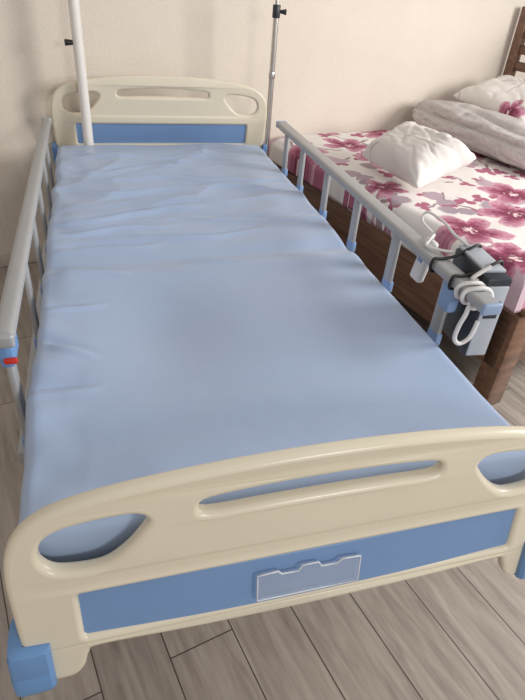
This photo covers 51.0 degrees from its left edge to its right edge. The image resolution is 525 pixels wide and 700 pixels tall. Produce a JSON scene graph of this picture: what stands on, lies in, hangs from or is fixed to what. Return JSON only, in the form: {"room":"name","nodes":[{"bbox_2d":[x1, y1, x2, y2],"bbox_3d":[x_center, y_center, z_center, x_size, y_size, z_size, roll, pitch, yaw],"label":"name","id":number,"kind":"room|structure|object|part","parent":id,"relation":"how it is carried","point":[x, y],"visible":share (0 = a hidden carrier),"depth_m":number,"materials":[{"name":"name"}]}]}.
{"room":"bedroom","nodes":[
{"label":"bedroom","id":0,"kind":"room"},
{"bbox_2d":[0,0,524,252],"bbox_3d":[0.187,-1.891,2.624,8.200,2.700,0.100,-14,39,-25],"label":"wall","id":1,"kind":"structure","parent":0,"point":[342,66],"depth_m":2.74,"materials":[{"name":"beige paint"}]},
{"bbox_2d":[0,247,42,266],"bbox_3d":[0.122,-0.787,3.338,8.200,0.070,0.016,-14,39,-25],"label":"baseboard","id":2,"kind":"structure","parent":1,"relation":"attached to","point":[4,256],"depth_m":2.69,"materials":[{"name":"beige wood"}]},
{"bbox_2d":[0,262,524,699],"bbox_3d":[1.171,0.478,1.796,8.200,0.080,4.520,-14,39,-25],"label":"floor","id":3,"kind":"structure","parent":0,"point":[458,633],"depth_m":1.30,"materials":[{"name":"laminate"}]},
{"bbox_2d":[0,75,524,696],"bbox_3d":[-0.191,-0.235,1.814,1.034,0.876,2.288,-6,36,-14],"label":"hospital bed","id":4,"kind":"object","parent":3,"relation":"on","point":[189,563],"visible":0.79,"depth_m":0.90,"materials":[{"name":"beige plastic"}]},
{"bbox_3d":[-0.452,0.020,0.987,0.024,0.012,0.010,-6,36,-14],"label":"release lever","id":5,"kind":"part","parent":4,"relation":"part of","materials":[{"name":"red plastic"}]},
{"bbox_2d":[64,0,93,144],"bbox_3d":[-0.734,-1.459,2.035,0.073,1.575,0.042,-6,36,-14],"label":"pole","id":6,"kind":"object","parent":4,"relation":"attached to","point":[73,5],"visible":0.91,"depth_m":2.24,"materials":[{"name":"white metal"}]},
{"bbox_3d":[-0.770,-1.226,2.190,0.034,0.025,0.025,-12,38,-23],"label":"lock knob","id":7,"kind":"part","parent":6,"relation":"part of","materials":[{"name":"black plastic"}]},
{"bbox_3d":[-0.450,-1.048,2.507,0.963,0.382,0.084,-6,36,-14],"label":"headboard","id":8,"kind":"part","parent":4,"relation":"part of","materials":[{"name":"beige plastic"}]},
{"bbox_3d":[-0.457,-1.005,2.552,0.784,0.098,0.035,-6,36,-14],"label":"inset panel","id":9,"kind":"part","parent":4,"relation":"part of","materials":[{"name":"blue plastic"}]},
{"bbox_3d":[0.096,0.313,0.915,0.963,0.374,0.082,-6,36,-14],"label":"footboard","id":10,"kind":"part","parent":4,"relation":"part of","materials":[{"name":"beige plastic"}]},
{"bbox_2d":[18,143,524,561],"bbox_3d":[-0.194,-0.309,1.716,0.918,0.139,2.035,-6,36,-14],"label":"mattress","id":11,"kind":"object","parent":4,"relation":"on","point":[197,308],"visible":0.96,"depth_m":1.25,"materials":[{"name":"blue fabric"}]},
{"bbox_2d":[264,0,286,156],"bbox_3d":[0.079,-1.525,2.335,0.061,1.600,0.034,9,35,6],"label":"pole","id":12,"kind":"object","parent":4,"relation":"on","point":[277,10],"visible":0.98,"depth_m":2.50,"materials":[{"name":"metal"}]},
{"bbox_3d":[0.089,-1.463,2.379,0.029,0.023,0.023,6,35,2],"label":"lock knob","id":13,"kind":"part","parent":12,"relation":"part of","materials":[{"name":"black plastic"}]},
{"bbox_3d":[0.095,0.366,0.938,0.784,0.098,0.035,-6,36,-14],"label":"inset panel","id":14,"kind":"part","parent":4,"relation":"part of","materials":[{"name":"blue plastic"}]},
{"bbox_2d":[410,234,452,282],"bbox_3d":[0.434,-0.228,1.446,0.059,0.141,0.138,1,35,-6],"label":"remote control","id":15,"kind":"object","parent":4,"relation":"hanging from","point":[419,270],"visible":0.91,"depth_m":1.48,"materials":[{"name":"white plastic"}]},
{"bbox_3d":[0.436,-0.266,1.403,0.055,0.028,0.117,-3,36,-11],"label":"cord","id":16,"kind":"part","parent":15,"relation":"part of","materials":[{"name":"white plastic"}]},
{"bbox_2d":[428,243,481,272],"bbox_3d":[0.477,-0.218,1.355,0.148,0.086,0.016,-8,37,-18],"label":"cable tie","id":17,"kind":"object","parent":4,"relation":"attached to","point":[430,269],"visible":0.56,"depth_m":1.34,"materials":[{"name":"black plastic"}]},
{"bbox_2d":[452,265,493,345],"bbox_3d":[0.481,-0.096,1.266,0.114,0.180,0.071,-14,39,-24],"label":"power cable","id":18,"kind":"object","parent":4,"relation":"attached to","point":[482,286],"visible":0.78,"depth_m":1.24,"materials":[{"name":"white plastic"}]},
{"bbox_2d":[448,259,503,289],"bbox_3d":[0.500,-0.167,1.284,0.148,0.086,0.016,-8,37,-18],"label":"cable tie","id":19,"kind":"object","parent":4,"relation":"attached to","point":[500,261],"visible":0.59,"depth_m":1.27,"materials":[{"name":"plastic"}]},
{"bbox_2d":[443,245,511,355],"bbox_3d":[0.511,-0.121,1.360,0.093,0.222,0.182,-6,36,-14],"label":"controller","id":20,"kind":"object","parent":4,"relation":"attached to","point":[496,278],"visible":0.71,"depth_m":1.32,"materials":[{"name":"grey plastic"}]},
{"bbox_2d":[421,211,469,246],"bbox_3d":[0.471,-0.307,1.411,0.022,0.052,0.170,-16,40,-27],"label":"power cable","id":21,"kind":"object","parent":20,"relation":"attached to","point":[425,212],"visible":1,"depth_m":1.42,"materials":[{"name":"white plastic"}]},
{"bbox_3d":[0.524,-0.220,1.316,0.054,0.008,0.140,-2,36,-10],"label":"lid","id":22,"kind":"part","parent":20,"relation":"part of","materials":[{"name":"grey plastic"}]},
{"bbox_3d":[0.530,-0.066,1.299,0.050,0.190,0.006,-2,36,-10],"label":"panel","id":23,"kind":"part","parent":20,"relation":"part of","materials":[{"name":"grey plastic"}]},
{"bbox_2d":[274,6,524,404],"bbox_3d":[1.201,-0.928,2.685,1.695,1.200,1.793,-14,39,-25],"label":"double bed","id":24,"kind":"object","parent":3,"relation":"on","point":[506,346],"visible":0.22,"depth_m":2.25,"materials":[{"name":"brown wood"}]},
{"bbox_3d":[0.443,-0.502,2.528,0.040,0.240,1.760,-14,39,-25],"label":"foot rail","id":25,"kind":"part","parent":24,"relation":"part of","materials":[{"name":"brown wood"}]},
{"bbox_2d":[269,130,524,312],"bbox_3d":[1.160,-0.819,2.739,1.669,0.165,1.740,-14,39,-25],"label":"mattress","id":26,"kind":"object","parent":24,"relation":"on","point":[482,201],"visible":0.44,"depth_m":2.35,"materials":[{"name":"fabric"}]},
{"bbox_2d":[362,121,475,187],"bbox_3d":[0.672,-0.866,2.405,0.272,0.207,0.460,-9,37,-19],"label":"pillow","id":27,"kind":"object","parent":26,"relation":"on","point":[417,155],"visible":1,"depth_m":2.28,"materials":[{"name":"white fabric"}]},
{"bbox_2d":[412,99,524,170],"bbox_3d":[1.176,-1.163,2.919,0.320,0.197,1.050,-12,38,-22],"label":"duvet","id":28,"kind":"object","parent":26,"relation":"on","point":[494,135],"visible":0.89,"depth_m":2.82,"materials":[{"name":"white fabric"}]},
{"bbox_2d":[453,75,524,121],"bbox_3d":[1.416,-1.421,3.102,0.391,0.183,0.544,-15,39,-25],"label":"pillow","id":29,"kind":"object","parent":28,"relation":"on","point":[505,94],"visible":0.89,"depth_m":3.05,"materials":[{"name":"white fabric"}]},
{"bbox_3d":[0.861,0.025,1.985,0.090,0.400,0.080,-14,39,-25],"label":"leg","id":30,"kind":"part","parent":24,"relation":"part of","materials":[{"name":"brown wood"}]},
{"bbox_3d":[1.541,-1.548,3.608,0.050,1.200,0.060,-14,39,-25],"label":"headboard post","id":31,"kind":"part","parent":24,"relation":"part of","materials":[{"name":"brown wood"}]}
]}

